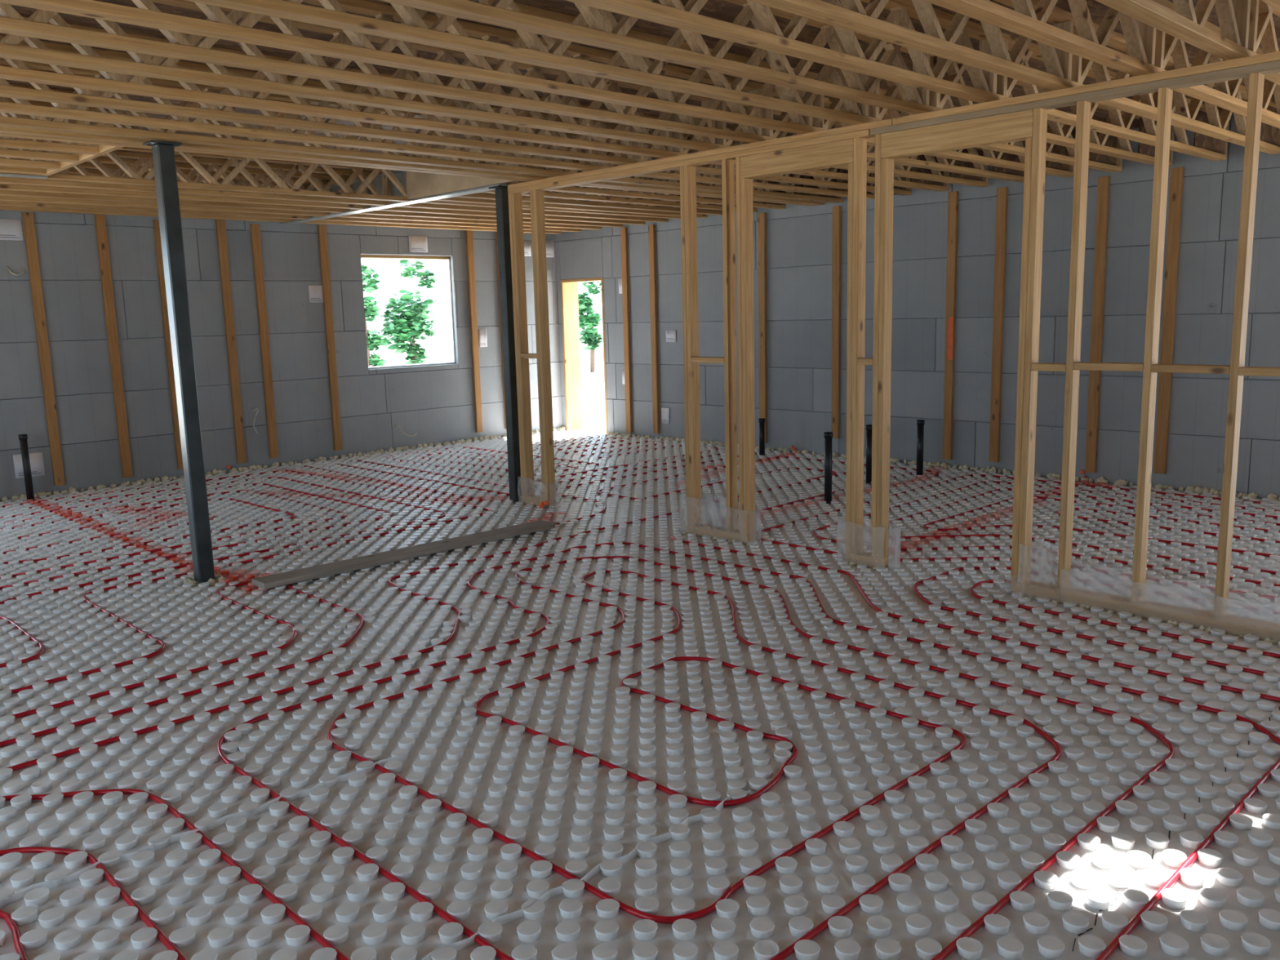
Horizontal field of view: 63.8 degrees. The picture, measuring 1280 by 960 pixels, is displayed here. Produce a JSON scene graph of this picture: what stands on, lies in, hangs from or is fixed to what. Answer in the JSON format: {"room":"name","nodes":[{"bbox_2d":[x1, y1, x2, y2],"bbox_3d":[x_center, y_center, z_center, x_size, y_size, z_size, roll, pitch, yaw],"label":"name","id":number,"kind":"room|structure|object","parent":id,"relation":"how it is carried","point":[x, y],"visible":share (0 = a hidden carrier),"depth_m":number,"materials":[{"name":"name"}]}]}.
{"room":"building under construction","nodes":[
{"label":"building under construction","id":0,"kind":"room"},
{"bbox_2d":[0,176,562,501],"bbox_3d":[-5.912,-1.375,10.150,13.610,3.140,0.283,-10,13,-43],"label":"wall","id":1,"kind":"structure","parent":0,"point":[433,402],"depth_m":11.32,"materials":[{"name":"grey concrete"}]},
{"bbox_2d":[0,218,23,240],"bbox_3d":[-5.979,-2.370,9.738,0.233,0.196,0.011,-10,13,-43],"label":"paper sheet","id":2,"kind":"object","parent":1,"relation":"attached to","point":[10,228],"visible":1,"depth_m":9.76,"materials":[{"name":"grey"}]},
{"bbox_2d":[13,452,44,478],"bbox_3d":[-5.969,-0.144,10.054,0.258,0.229,0.011,-10,13,-43],"label":"paper sheet","id":3,"kind":"object","parent":1,"relation":"attached to","point":[37,464],"visible":0.76,"depth_m":10.08,"materials":[{"name":"grey"}]},
{"bbox_2d":[22,212,65,485],"bbox_3d":[-5.814,-1.250,10.036,0.089,2.642,0.039,-10,13,-43],"label":"wooden strip","id":4,"kind":"object","parent":1,"relation":"attached to","point":[28,224],"visible":1,"depth_m":10.01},
{"bbox_2d":[93,213,133,477],"bbox_3d":[-5.356,-1.341,10.474,0.089,2.654,0.039,-10,13,-43],"label":"wooden strip","id":5,"kind":"object","parent":1,"relation":"attached to","point":[100,220],"visible":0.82,"depth_m":10.45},
{"bbox_2d":[152,219,183,470],"bbox_3d":[-4.956,-1.405,10.860,0.089,2.614,0.039,-10,13,-43],"label":"wooden strip","id":6,"kind":"object","parent":1,"relation":"attached to","point":[156,222],"visible":0.58,"depth_m":10.82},
{"bbox_2d":[215,219,246,463],"bbox_3d":[-4.491,-1.497,11.306,0.089,2.647,0.039,-10,13,-43],"label":"wooden strip","id":7,"kind":"object","parent":1,"relation":"attached to","point":[220,224],"visible":1,"depth_m":11.28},
{"bbox_2d":[250,223,278,457],"bbox_3d":[-4.219,-1.540,11.568,0.089,2.603,0.039,-10,13,-43],"label":"wooden strip","id":8,"kind":"object","parent":1,"relation":"attached to","point":[255,228],"visible":1,"depth_m":11.54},
{"bbox_2d":[1,426,564,501],"bbox_3d":[-5.752,0.119,10.278,13.057,0.102,0.105,-10,13,-43],"label":"trim","id":9,"kind":"structure","parent":1,"relation":"attached to","point":[254,467],"depth_m":11.62,"materials":[{"name":"plastic"}]},
{"bbox_2d":[307,285,323,302],"bbox_3d":[-3.763,-2.160,11.951,0.187,0.194,0.011,-10,13,-43],"label":"paper sheet","id":10,"kind":"object","parent":1,"relation":"attached to","point":[315,295],"visible":1,"depth_m":11.95,"materials":[{"name":"grey"}]},
{"bbox_2d":[317,224,342,450],"bbox_3d":[-3.648,-1.655,12.116,0.089,2.627,0.039,-10,13,-43],"label":"wooden strip","id":11,"kind":"object","parent":1,"relation":"attached to","point":[322,228],"visible":1,"depth_m":12.09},
{"bbox_2d":[280,170,507,224],"bbox_3d":[-2.576,-2.836,10.149,0.140,0.300,4.100,-10,13,-43],"label":"steel beam","id":12,"kind":"structure","parent":1,"relation":"attached to","point":[400,175],"depth_m":9.96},
{"bbox_2d":[0,173,561,234],"bbox_3d":[-4.659,-2.901,10.667,9.950,0.360,0.089,-10,13,-43],"label":"truss","id":13,"kind":"object","parent":12,"relation":"on","point":[2,207],"visible":0.18,"depth_m":11.00,"materials":[{"name":"brown wood"}]},
{"bbox_2d":[0,168,581,231],"bbox_3d":[-4.375,-2.862,10.379,9.950,0.360,0.089,-10,13,-43],"label":"truss","id":14,"kind":"object","parent":12,"relation":"on","point":[93,172],"visible":0.27,"depth_m":10.53,"materials":[{"name":"brown wood"}]},
{"bbox_2d":[0,156,601,229],"bbox_3d":[-4.091,-2.822,10.091,9.950,0.360,0.089,-10,13,-43],"label":"truss","id":15,"kind":"object","parent":12,"relation":"on","point":[241,178],"visible":0.27,"depth_m":10.17,"materials":[{"name":"brown wood"}]},
{"bbox_2d":[0,156,622,227],"bbox_3d":[-3.807,-2.782,9.803,9.950,0.360,0.089,-10,13,-43],"label":"truss","id":16,"kind":"object","parent":12,"relation":"on","point":[259,173],"visible":0.32,"depth_m":9.85,"materials":[{"name":"brown wood"}]},
{"bbox_2d":[0,147,645,225],"bbox_3d":[-3.523,-2.742,9.515,9.950,0.360,0.089,-10,13,-43],"label":"truss","id":17,"kind":"object","parent":12,"relation":"on","point":[142,157],"visible":0.48,"depth_m":9.42,"materials":[{"name":"brown wood"}]},
{"bbox_2d":[0,138,668,222],"bbox_3d":[-3.239,-2.703,9.227,9.950,0.360,0.089,-10,13,-43],"label":"truss","id":18,"kind":"object","parent":12,"relation":"on","point":[233,160],"visible":0.52,"depth_m":9.18,"materials":[{"name":"brown wood"}]},
{"bbox_2d":[405,148,515,199],"bbox_3d":[-1.579,-2.716,9.011,0.020,0.348,1.710,-10,13,-43],"label":"cladding","id":19,"kind":"object","parent":12,"relation":"attached to","point":[419,184],"visible":0.38,"depth_m":9.22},
{"bbox_2d":[433,186,707,217],"bbox_3d":[-0.586,-3.043,10.884,3.790,0.360,0.089,-10,13,-43],"label":"truss","id":20,"kind":"object","parent":12,"relation":"on","point":[454,198],"visible":0.25,"depth_m":10.86,"materials":[{"name":"brown wood"}]},
{"bbox_2d":[456,170,722,215],"bbox_3d":[-0.348,-3.009,10.643,3.790,0.360,0.089,-10,13,-43],"label":"truss","id":21,"kind":"object","parent":12,"relation":"on","point":[482,196],"visible":0.27,"depth_m":10.62,"materials":[{"name":"brown wood"}]},
{"bbox_2d":[481,159,757,212],"bbox_3d":[-0.061,-2.969,10.352,3.790,0.360,0.089,-10,13,-43],"label":"truss","id":22,"kind":"object","parent":12,"relation":"on","point":[546,194],"visible":0.32,"depth_m":10.21,"materials":[{"name":"brown wood"}]},
{"bbox_2d":[506,143,786,209],"bbox_3d":[0.225,-2.929,10.062,3.790,0.360,0.089,-10,13,-43],"label":"truss","id":23,"kind":"object","parent":12,"relation":"on","point":[607,192],"visible":0.3,"depth_m":9.90,"materials":[{"name":"brown wood"}]},
{"bbox_2d":[360,254,455,368],"bbox_3d":[-2.972,-2.126,12.982,1.300,1.375,0.230,-10,13,-43],"label":"window","id":24,"kind":"structure","parent":1,"relation":"in","point":[444,261],"depth_m":13.35,"materials":[{"name":"white plastic"}]},
{"bbox_2d":[408,235,427,252],"bbox_3d":[-2.764,-2.941,12.828,0.267,0.199,0.011,-10,13,-43],"label":"paper sheet","id":25,"kind":"object","parent":1,"relation":"attached to","point":[416,243],"visible":1,"depth_m":12.83,"materials":[{"name":"grey"}]},
{"bbox_2d":[465,230,482,432],"bbox_3d":[-2.179,-1.937,13.525,0.089,2.629,0.039,-10,13,-43],"label":"wooden strip","id":26,"kind":"object","parent":1,"relation":"attached to","point":[468,233],"visible":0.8,"depth_m":13.50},
{"bbox_2d":[495,231,506,429],"bbox_3d":[-1.832,-1.994,13.859,0.089,2.623,0.039,-10,13,-43],"label":"wooden strip","id":27,"kind":"object","parent":1,"relation":"attached to","point":[495,232],"visible":0.24,"depth_m":13.82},
{"bbox_2d":[369,327,605,431],"bbox_3d":[-3.122,-3.263,31.748,120.000,0.250,130.000,-10,13,-43],"label":"ground","id":28,"kind":"structure","parent":0,"point":[593,391],"depth_m":32.00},
{"bbox_2d":[361,265,387,366],"bbox_3d":[-6.347,-3.524,24.007,0.830,2.936,0.770,-10,13,-43],"label":"leafy tree","id":29,"kind":"object","parent":28,"relation":"on","point":[374,340],"visible":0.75,"depth_m":23.93,"materials":[{"name":"green plant"}]},
{"bbox_2d":[378,259,436,364],"bbox_3d":[-5.743,-3.941,25.582,1.422,3.221,1.437,-2,9,-2],"label":"leafy tree","id":30,"kind":"object","parent":28,"relation":"on","point":[411,324],"visible":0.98,"depth_m":25.42,"materials":[{"name":"green plant"}]},
{"bbox_2d":[577,281,603,372],"bbox_3d":[-1.330,-4.604,29.633,1.391,2.994,0.932,-10,13,-43],"label":"leafy tree","id":31,"kind":"object","parent":28,"relation":"on","point":[590,335],"visible":0.82,"depth_m":29.47,"materials":[{"name":"green plant"}]},
{"bbox_2d":[0,428,1279,959],"bbox_3d":[-0.352,0.953,4.807,13.610,0.167,16.080,-10,13,-43],"label":"floor","id":32,"kind":"structure","parent":0,"point":[652,851],"depth_m":4.10,"materials":[{"name":"white plastic"}]},
{"bbox_2d":[0,909,28,959],"bbox_3d":[-1.320,1.308,2.373,2.134,0.018,0.319,5,12,36],"label":"tube","id":33,"kind":"object","parent":32,"relation":"on","point":[15,930],"visible":0.95,"depth_m":2.81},
{"bbox_2d":[0,616,44,667],"bbox_3d":[-3.372,0.886,5.275,0.654,0.018,1.413,-2,9,-4],"label":"tube","id":34,"kind":"object","parent":32,"relation":"on","point":[18,627],"visible":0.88,"depth_m":5.34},
{"bbox_2d":[17,434,35,501],"bbox_3d":[-5.874,-0.114,9.856,0.076,0.648,0.076,-10,13,-43],"label":"drain pipe","id":35,"kind":"object","parent":32,"relation":"on","point":[23,438],"visible":0.92,"depth_m":9.83,"materials":[{"name":"black plastic"}]},
{"bbox_2d":[0,846,187,959],"bbox_3d":[-1.132,1.270,2.571,2.529,0.018,0.552,4,11,30],"label":"tube","id":36,"kind":"object","parent":32,"relation":"on","point":[109,877],"visible":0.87,"depth_m":3.05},
{"bbox_2d":[10,572,186,693],"bbox_3d":[-2.939,0.844,5.464,1.030,0.018,2.765,-1,9,2],"label":"tube","id":37,"kind":"object","parent":32,"relation":"on","point":[148,636],"visible":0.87,"depth_m":5.23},
{"bbox_2d":[3,512,215,554],"bbox_3d":[-4.329,0.409,8.340,1.659,0.018,0.549,-10,13,-43],"label":"tube","id":38,"kind":"object","parent":32,"relation":"on","point":[174,514],"visible":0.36,"depth_m":8.27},
{"bbox_2d":[0,497,295,564],"bbox_3d":[-4.186,0.385,8.465,2.253,0.018,1.566,-10,13,-43],"label":"tube","id":39,"kind":"object","parent":32,"relation":"on","point":[220,499],"visible":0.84,"depth_m":8.56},
{"bbox_2d":[13,580,297,718],"bbox_3d":[-2.360,0.871,5.205,1.055,0.018,3.068,1,10,14],"label":"tube","id":40,"kind":"object","parent":32,"relation":"on","point":[290,642],"visible":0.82,"depth_m":4.94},
{"bbox_2d":[0,489,346,578],"bbox_3d":[-4.087,0.374,8.517,2.659,0.018,2.209,-10,13,-43],"label":"tube","id":41,"kind":"object","parent":32,"relation":"on","point":[208,495],"visible":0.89,"depth_m":8.12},
{"bbox_2d":[2,788,350,959],"bbox_3d":[-1.046,1.225,2.836,3.180,0.018,0.694,4,11,31],"label":"tube","id":42,"kind":"object","parent":32,"relation":"on","point":[269,895],"visible":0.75,"depth_m":3.18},
{"bbox_2d":[142,140,214,582],"bbox_3d":[-2.841,-0.690,6.417,0.180,2.716,0.140,-10,13,-43],"label":"steel post","id":43,"kind":"object","parent":32,"relation":"on","point":[163,152],"visible":0.99,"depth_m":6.37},
{"bbox_2d":[0,483,392,589],"bbox_3d":[-4.033,0.362,8.583,3.030,0.018,2.829,-10,13,-43],"label":"tube","id":44,"kind":"object","parent":32,"relation":"on","point":[264,484],"visible":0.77,"depth_m":8.22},
{"bbox_2d":[0,560,398,746],"bbox_3d":[-1.961,0.808,5.525,1.056,0.018,4.433,1,10,17],"label":"tube","id":45,"kind":"object","parent":32,"relation":"on","point":[353,637],"visible":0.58,"depth_m":4.71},
{"bbox_2d":[182,573,225,586],"bbox_3d":[-2.810,0.649,6.637,0.233,0.075,0.216,-10,13,-43],"label":"foam collar","id":46,"kind":"object","parent":32,"relation":"on","point":[219,577],"visible":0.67,"depth_m":6.61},
{"bbox_2d":[0,476,447,604],"bbox_3d":[-3.926,0.360,8.577,3.485,0.018,3.687,-10,13,-43],"label":"tube","id":47,"kind":"object","parent":32,"relation":"on","point":[285,478],"visible":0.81,"depth_m":7.91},
{"bbox_2d":[2,470,490,566],"bbox_3d":[-3.575,0.267,9.092,2.908,0.018,4.049,-10,13,-43],"label":"tube","id":48,"kind":"object","parent":32,"relation":"on","point":[206,480],"visible":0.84,"depth_m":8.59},
{"bbox_2d":[251,520,555,589],"bbox_3d":[-1.540,0.492,7.171,2.320,0.038,0.180,-10,13,-44],"label":"wooden plank","id":49,"kind":"object","parent":32,"relation":"on","point":[286,578],"visible":1,"depth_m":6.99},
{"bbox_2d":[337,463,509,495],"bbox_3d":[-2.294,-0.015,10.612,0.019,0.018,3.350,-10,13,-43],"label":"tube","id":50,"kind":"object","parent":32,"relation":"on","point":[354,467],"visible":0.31,"depth_m":10.48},
{"bbox_2d":[5,471,845,770],"bbox_3d":[-0.510,0.506,7.143,1.228,0.018,8.823,4,11,31],"label":"tube","id":51,"kind":"object","parent":32,"relation":"on","point":[72,751],"visible":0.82,"depth_m":4.84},
{"bbox_2d":[356,459,606,524],"bbox_3d":[-1.648,0.035,10.205,1.137,0.018,4.925,-6,11,-28],"label":"tube","id":52,"kind":"object","parent":32,"relation":"on","point":[392,466],"visible":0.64,"depth_m":10.21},
{"bbox_2d":[385,446,599,477],"bbox_3d":[-1.782,-0.217,11.766,1.189,0.018,2.609,-10,13,-43],"label":"tube","id":53,"kind":"object","parent":32,"relation":"on","point":[580,462],"visible":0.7,"depth_m":11.70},
{"bbox_2d":[418,451,574,475],"bbox_3d":[-1.671,-0.203,11.659,0.599,0.018,2.319,-10,13,-43],"label":"tube","id":54,"kind":"object","parent":32,"relation":"on","point":[474,465],"visible":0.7,"depth_m":11.59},
{"bbox_2d":[488,185,521,502],"bbox_3d":[-1.140,-1.153,8.975,0.180,2.716,0.140,-10,13,-43],"label":"steel post","id":55,"kind":"object","parent":32,"relation":"on","point":[501,192],"visible":0.79,"depth_m":8.93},
{"bbox_2d":[533,444,718,481],"bbox_3d":[-0.284,-0.208,11.474,3.010,0.018,0.719,-10,13,-43],"label":"tube","id":56,"kind":"object","parent":32,"relation":"on","point":[715,448],"visible":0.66,"depth_m":11.34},
{"bbox_2d":[217,542,1279,959],"bbox_3d":[0.111,0.889,4.705,3.581,0.018,4.549,-10,13,-43],"label":"tube","id":57,"kind":"object","parent":32,"relation":"on","point":[1114,944],"visible":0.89,"depth_m":3.64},
{"bbox_2d":[327,555,1174,959],"bbox_3d":[0.008,0.900,4.656,3.172,0.018,4.027,-10,13,-43],"label":"tube","id":58,"kind":"object","parent":32,"relation":"on","point":[950,948],"visible":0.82,"depth_m":3.73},
{"bbox_2d":[758,417,764,455],"bbox_3d":[1.370,-0.474,11.558,0.076,0.438,0.076,-10,13,-43],"label":"drain pipe","id":59,"kind":"object","parent":32,"relation":"on","point":[761,420],"visible":0.87,"depth_m":11.53,"materials":[{"name":"black plastic"}]},
{"bbox_2d":[597,456,939,501],"bbox_3d":[1.284,0.022,9.819,2.897,0.018,2.097,-10,13,-43],"label":"tube","id":60,"kind":"object","parent":32,"relation":"on","point":[809,459],"visible":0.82,"depth_m":10.25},
{"bbox_2d":[704,471,911,524],"bbox_3d":[1.536,0.149,9.000,0.020,0.018,3.281,8,13,44],"label":"tube","id":61,"kind":"object","parent":32,"relation":"on","point":[910,473],"visible":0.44,"depth_m":8.77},
{"bbox_2d":[823,431,832,503],"bbox_3d":[1.597,-0.103,8.728,0.076,0.608,0.076,-10,13,-43],"label":"drain pipe","id":62,"kind":"object","parent":32,"relation":"on","point":[828,436],"visible":0.92,"depth_m":8.70,"materials":[{"name":"black plastic"}]},
{"bbox_2d":[865,424,871,483],"bbox_3d":[2.145,-0.237,9.617,0.076,0.558,0.076,-10,13,-43],"label":"drain pipe","id":63,"kind":"object","parent":32,"relation":"on","point":[868,427],"visible":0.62,"depth_m":9.59,"materials":[{"name":"black plastic"}]},
{"bbox_2d":[507,51,1279,640],"bbox_3d":[1.330,-0.810,6.498,0.089,2.728,6.810,-10,13,-43],"label":"wall","id":64,"kind":"structure","parent":32,"relation":"on","point":[1024,117],"depth_m":6.09,"materials":[{"name":"brown wood"}]},
{"bbox_2d":[0,90,816,205],"bbox_3d":[-1.691,-2.486,7.656,9.950,0.360,0.089,-10,13,-43],"label":"truss","id":65,"kind":"object","parent":64,"relation":"on","point":[102,109],"visible":0.02,"depth_m":7.26,"materials":[{"name":"brown wood"}]},
{"bbox_2d":[0,64,825,204],"bbox_3d":[-1.614,-2.475,7.578,9.950,0.360,0.089,-10,13,-43],"label":"truss","id":66,"kind":"object","parent":64,"relation":"on","point":[7,130],"visible":0.09,"depth_m":7.01,"materials":[{"name":"brown wood"}]},
{"bbox_2d":[0,57,843,203],"bbox_3d":[-1.453,-2.453,7.415,9.950,0.360,0.089,-10,13,-43],"label":"truss","id":67,"kind":"object","parent":64,"relation":"on","point":[38,122],"visible":0.44,"depth_m":6.72,"materials":[{"name":"brown wood"}]},
{"bbox_2d":[0,34,875,199],"bbox_3d":[-1.169,-2.413,7.127,9.950,0.360,0.089,-10,13,-43],"label":"truss","id":68,"kind":"object","parent":64,"relation":"on","point":[60,110],"visible":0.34,"depth_m":6.29,"materials":[{"name":"brown wood"}]},
{"bbox_2d":[0,15,911,195],"bbox_3d":[-0.885,-2.373,6.839,9.950,0.360,0.089,-10,13,-43],"label":"truss","id":69,"kind":"object","parent":64,"relation":"on","point":[86,97],"visible":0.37,"depth_m":6.00,"materials":[{"name":"brown wood"}]},
{"bbox_2d":[0,8,949,191],"bbox_3d":[-0.601,-2.333,6.551,9.950,0.360,0.089,-10,13,-43],"label":"truss","id":70,"kind":"object","parent":64,"relation":"on","point":[113,82],"visible":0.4,"depth_m":5.68,"materials":[{"name":"brown wood"}]},
{"bbox_2d":[0,0,988,186],"bbox_3d":[-0.317,-2.294,6.263,9.950,0.360,0.089,-10,13,-43],"label":"truss","id":71,"kind":"object","parent":64,"relation":"on","point":[144,66],"visible":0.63,"depth_m":5.31,"materials":[{"name":"brown wood"}]},
{"bbox_2d":[0,0,1025,182],"bbox_3d":[-0.033,-2.254,5.975,9.950,0.360,0.089,-10,13,-43],"label":"truss","id":72,"kind":"object","parent":64,"relation":"on","point":[11,22],"visible":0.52,"depth_m":5.01,"materials":[{"name":"brown wood"}]},
{"bbox_2d":[0,0,1075,177],"bbox_3d":[0.251,-2.214,5.687,9.950,0.360,0.089,-10,13,-43],"label":"truss","id":73,"kind":"object","parent":64,"relation":"on","point":[219,26],"visible":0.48,"depth_m":4.80,"materials":[{"name":"brown wood"}]},
{"bbox_2d":[184,0,1122,172],"bbox_3d":[0.535,-2.174,5.399,9.950,0.360,0.089,-10,13,-43],"label":"truss","id":74,"kind":"object","parent":64,"relation":"on","point":[415,30],"visible":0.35,"depth_m":4.71,"materials":[{"name":"brown wood"}]},
{"bbox_2d":[377,0,1173,165],"bbox_3d":[0.819,-2.135,5.111,9.950,0.360,0.089,-10,13,-43],"label":"truss","id":75,"kind":"object","parent":64,"relation":"on","point":[920,100],"visible":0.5,"depth_m":4.84,"materials":[{"name":"brown wood"}]},
{"bbox_2d":[565,0,1228,160],"bbox_3d":[1.103,-2.095,4.823,9.950,0.360,0.089,-10,13,-43],"label":"truss","id":76,"kind":"object","parent":64,"relation":"on","point":[988,86],"visible":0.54,"depth_m":4.92,"materials":[{"name":"brown wood"}]},
{"bbox_2d":[746,0,1279,154],"bbox_3d":[1.387,-2.055,4.535,9.950,0.360,0.089,-10,13,-43],"label":"truss","id":77,"kind":"object","parent":64,"relation":"on","point":[1064,69],"visible":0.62,"depth_m":4.95,"materials":[{"name":"brown wood"}]},
{"bbox_2d":[923,0,1279,128],"bbox_3d":[1.671,-2.015,4.247,9.950,0.360,0.089,-10,13,-43],"label":"truss","id":78,"kind":"object","parent":64,"relation":"on","point":[1149,49],"visible":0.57,"depth_m":4.73,"materials":[{"name":"brown wood"}]},
{"bbox_2d":[1023,594,1279,644],"bbox_3d":[2.933,0.763,5.037,0.049,0.052,2.270,-10,13,-43],"label":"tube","id":79,"kind":"structure","parent":64,"relation":"attached to","point":[1175,624],"depth_m":5.24,"materials":[{"name":"plastic"}]},
{"bbox_2d":[1094,0,1279,85],"bbox_3d":[1.955,-1.976,3.959,9.950,0.360,0.089,-10,13,-43],"label":"truss","id":80,"kind":"object","parent":64,"relation":"on","point":[1243,24],"visible":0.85,"depth_m":4.54,"materials":[{"name":"brown wood"}]},
{"bbox_2d":[915,419,924,477],"bbox_3d":[2.700,-0.301,9.916,0.076,0.558,0.076,-10,13,-43],"label":"drain pipe","id":81,"kind":"object","parent":32,"relation":"on","point":[920,423],"visible":0.92,"depth_m":9.89,"materials":[{"name":"black plastic"}]},
{"bbox_2d":[670,535,1279,702],"bbox_3d":[1.600,0.712,5.553,0.482,0.018,4.894,-8,11,-33],"label":"tube","id":82,"kind":"object","parent":32,"relation":"on","point":[914,620],"visible":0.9,"depth_m":5.07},
{"bbox_2d":[755,474,1277,599],"bbox_3d":[3.378,0.370,7.358,3.579,0.018,4.036,-10,13,-43],"label":"tube","id":83,"kind":"object","parent":32,"relation":"on","point":[1240,593],"visible":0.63,"depth_m":7.05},
{"bbox_2d":[813,480,1279,586],"bbox_3d":[3.484,0.385,7.253,2.996,0.018,3.736,-10,13,-43],"label":"tube","id":84,"kind":"object","parent":32,"relation":"on","point":[996,482],"visible":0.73,"depth_m":6.98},
{"bbox_2d":[867,488,1279,574],"bbox_3d":[3.608,0.394,7.172,2.431,0.018,3.446,-10,13,-43],"label":"tube","id":85,"kind":"object","parent":32,"relation":"on","point":[1009,489],"visible":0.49,"depth_m":7.33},
{"bbox_2d":[913,566,1279,675],"bbox_3d":[2.683,0.723,5.313,1.062,0.018,2.640,-10,13,-43],"label":"tube","id":86,"kind":"object","parent":32,"relation":"on","point":[1254,609],"visible":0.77,"depth_m":5.39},
{"bbox_2d":[923,495,1279,556],"bbox_3d":[3.779,0.396,7.138,1.693,0.018,3.159,-10,13,-43],"label":"tube","id":87,"kind":"object","parent":32,"relation":"on","point":[1038,497],"visible":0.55,"depth_m":7.58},
{"bbox_2d":[970,579,1279,657],"bbox_3d":[2.773,0.737,5.209,0.453,0.018,2.363,-10,13,-43],"label":"tube","id":88,"kind":"object","parent":32,"relation":"on","point":[1078,617],"visible":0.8,"depth_m":5.26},
{"bbox_2d":[1055,507,1279,542],"bbox_3d":[4.171,0.361,7.288,0.378,0.018,2.430,-10,13,-43],"label":"tube","id":89,"kind":"object","parent":32,"relation":"on","point":[1076,508],"visible":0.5,"depth_m":7.50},
{"bbox_2d":[0,0,1279,195],"bbox_3d":[-0.433,-2.162,4.298,13.610,0.020,16.080,-10,13,-43],"label":"ceiling","id":90,"kind":"structure","parent":0,"point":[721,10],"depth_m":5.61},
{"bbox_2d":[0,138,46,174],"bbox_3d":[-5.308,-2.178,6.348,2.900,0.360,0.089,-10,13,-43],"label":"truss","id":91,"kind":"object","parent":90,"relation":"attached to","point":[6,169],"visible":0.25,"depth_m":7.26,"materials":[{"name":"brown wood"}]},
{"bbox_2d":[0,113,60,169],"bbox_3d":[-5.070,-2.145,6.107,2.900,0.360,0.089,-10,13,-43],"label":"truss","id":92,"kind":"object","parent":90,"relation":"attached to","point":[55,165],"visible":0.41,"depth_m":6.98,"materials":[{"name":"brown wood"}]},
{"bbox_2d":[0,97,79,162],"bbox_3d":[-4.784,-2.105,5.816,2.900,0.360,0.089,-10,13,-43],"label":"truss","id":93,"kind":"object","parent":90,"relation":"attached to","point":[4,152],"visible":0.4,"depth_m":6.64,"materials":[{"name":"brown wood"}]},
{"bbox_2d":[0,83,99,154],"bbox_3d":[-4.497,-2.064,5.525,2.900,0.360,0.089,-10,13,-43],"label":"truss","id":94,"kind":"object","parent":90,"relation":"attached to","point":[5,141],"visible":0.54,"depth_m":6.33,"materials":[{"name":"brown wood"}]},
{"bbox_2d":[36,95,122,176],"bbox_3d":[-3.790,-2.306,6.888,0.045,0.360,1.710,-10,13,-43],"label":"beam","id":95,"kind":"structure","parent":90,"relation":"attached to","point":[103,149],"depth_m":6.73,"materials":[{"name":"brown wood"}]},
{"bbox_2d":[0,148,680,219],"bbox_3d":[-2.955,-2.663,8.939,9.950,0.360,0.089,-10,13,-43],"label":"truss","id":96,"kind":"object","parent":90,"relation":"attached to","point":[135,180],"visible":0.23,"depth_m":8.77,"materials":[{"name":"brown wood"}]},
{"bbox_2d":[555,114,1279,500],"bbox_3d":[4.371,-1.475,9.129,0.283,3.140,15.520,-10,13,-43],"label":"wall","id":97,"kind":"structure","parent":0,"point":[799,237],"depth_m":10.03,"materials":[{"name":"grey concrete"}]},
{"bbox_2d":[560,277,608,433],"bbox_3d":[-0.676,-1.727,14.335,0.284,2.115,0.880,-10,13,-43],"label":"door","id":98,"kind":"structure","parent":97,"relation":"in","point":[569,287],"depth_m":14.58,"materials":[{"name":"brown wood"}]},
{"bbox_2d":[620,227,632,432],"bbox_3d":[-0.175,-1.949,13.535,0.039,2.666,0.089,-10,13,-43],"label":"wooden strip","id":99,"kind":"object","parent":97,"relation":"attached to","point":[624,234],"visible":1,"depth_m":13.51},
{"bbox_2d":[648,224,659,433],"bbox_3d":[0.180,-1.912,13.172,0.039,2.642,0.089,-10,13,-43],"label":"wooden strip","id":100,"kind":"object","parent":97,"relation":"attached to","point":[651,228],"visible":1,"depth_m":13.15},
{"bbox_2d":[758,213,767,443],"bbox_3d":[1.421,-1.736,11.914,0.039,2.636,0.089,-10,13,-43],"label":"wooden strip","id":101,"kind":"object","parent":97,"relation":"attached to","point":[762,216],"visible":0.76,"depth_m":11.87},
{"bbox_2d":[831,205,841,438],"bbox_3d":[2.133,-1.693,11.182,0.039,2.490,0.089,-10,13,-43],"label":"wooden strip","id":102,"kind":"object","parent":97,"relation":"attached to","point":[837,211],"visible":0.92,"depth_m":11.16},
{"bbox_2d":[607,431,1279,501],"bbox_3d":[3.158,-0.132,10.403,0.102,0.102,10.323,-10,13,-43],"label":"trim","id":103,"kind":"structure","parent":97,"relation":"attached to","point":[1197,489],"depth_m":10.14,"materials":[{"name":"plastic"}]},
{"bbox_2d":[942,191,958,460],"bbox_3d":[3.084,-1.507,10.226,0.040,2.635,0.089,-10,13,-43],"label":"wooden strip","id":104,"kind":"object","parent":97,"relation":"attached to","point":[953,201],"visible":1,"depth_m":10.20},
{"bbox_2d":[988,186,1007,462],"bbox_3d":[3.436,-1.462,9.870,0.039,2.603,0.089,-10,13,-43],"label":"wooden strip","id":105,"kind":"object","parent":97,"relation":"attached to","point":[1002,193],"visible":1,"depth_m":9.85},
{"bbox_2d":[1084,176,1110,472],"bbox_3d":[4.091,-1.362,9.207,0.039,2.617,0.089,-10,13,-43],"label":"wooden strip","id":106,"kind":"object","parent":97,"relation":"attached to","point":[1103,188],"visible":1,"depth_m":9.18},
{"bbox_2d":[1154,167,1183,474],"bbox_3d":[4.509,-1.330,8.778,0.039,2.579,0.089,-10,13,-43],"label":"wooden strip","id":107,"kind":"object","parent":97,"relation":"attached to","point":[1176,173],"visible":1,"depth_m":8.75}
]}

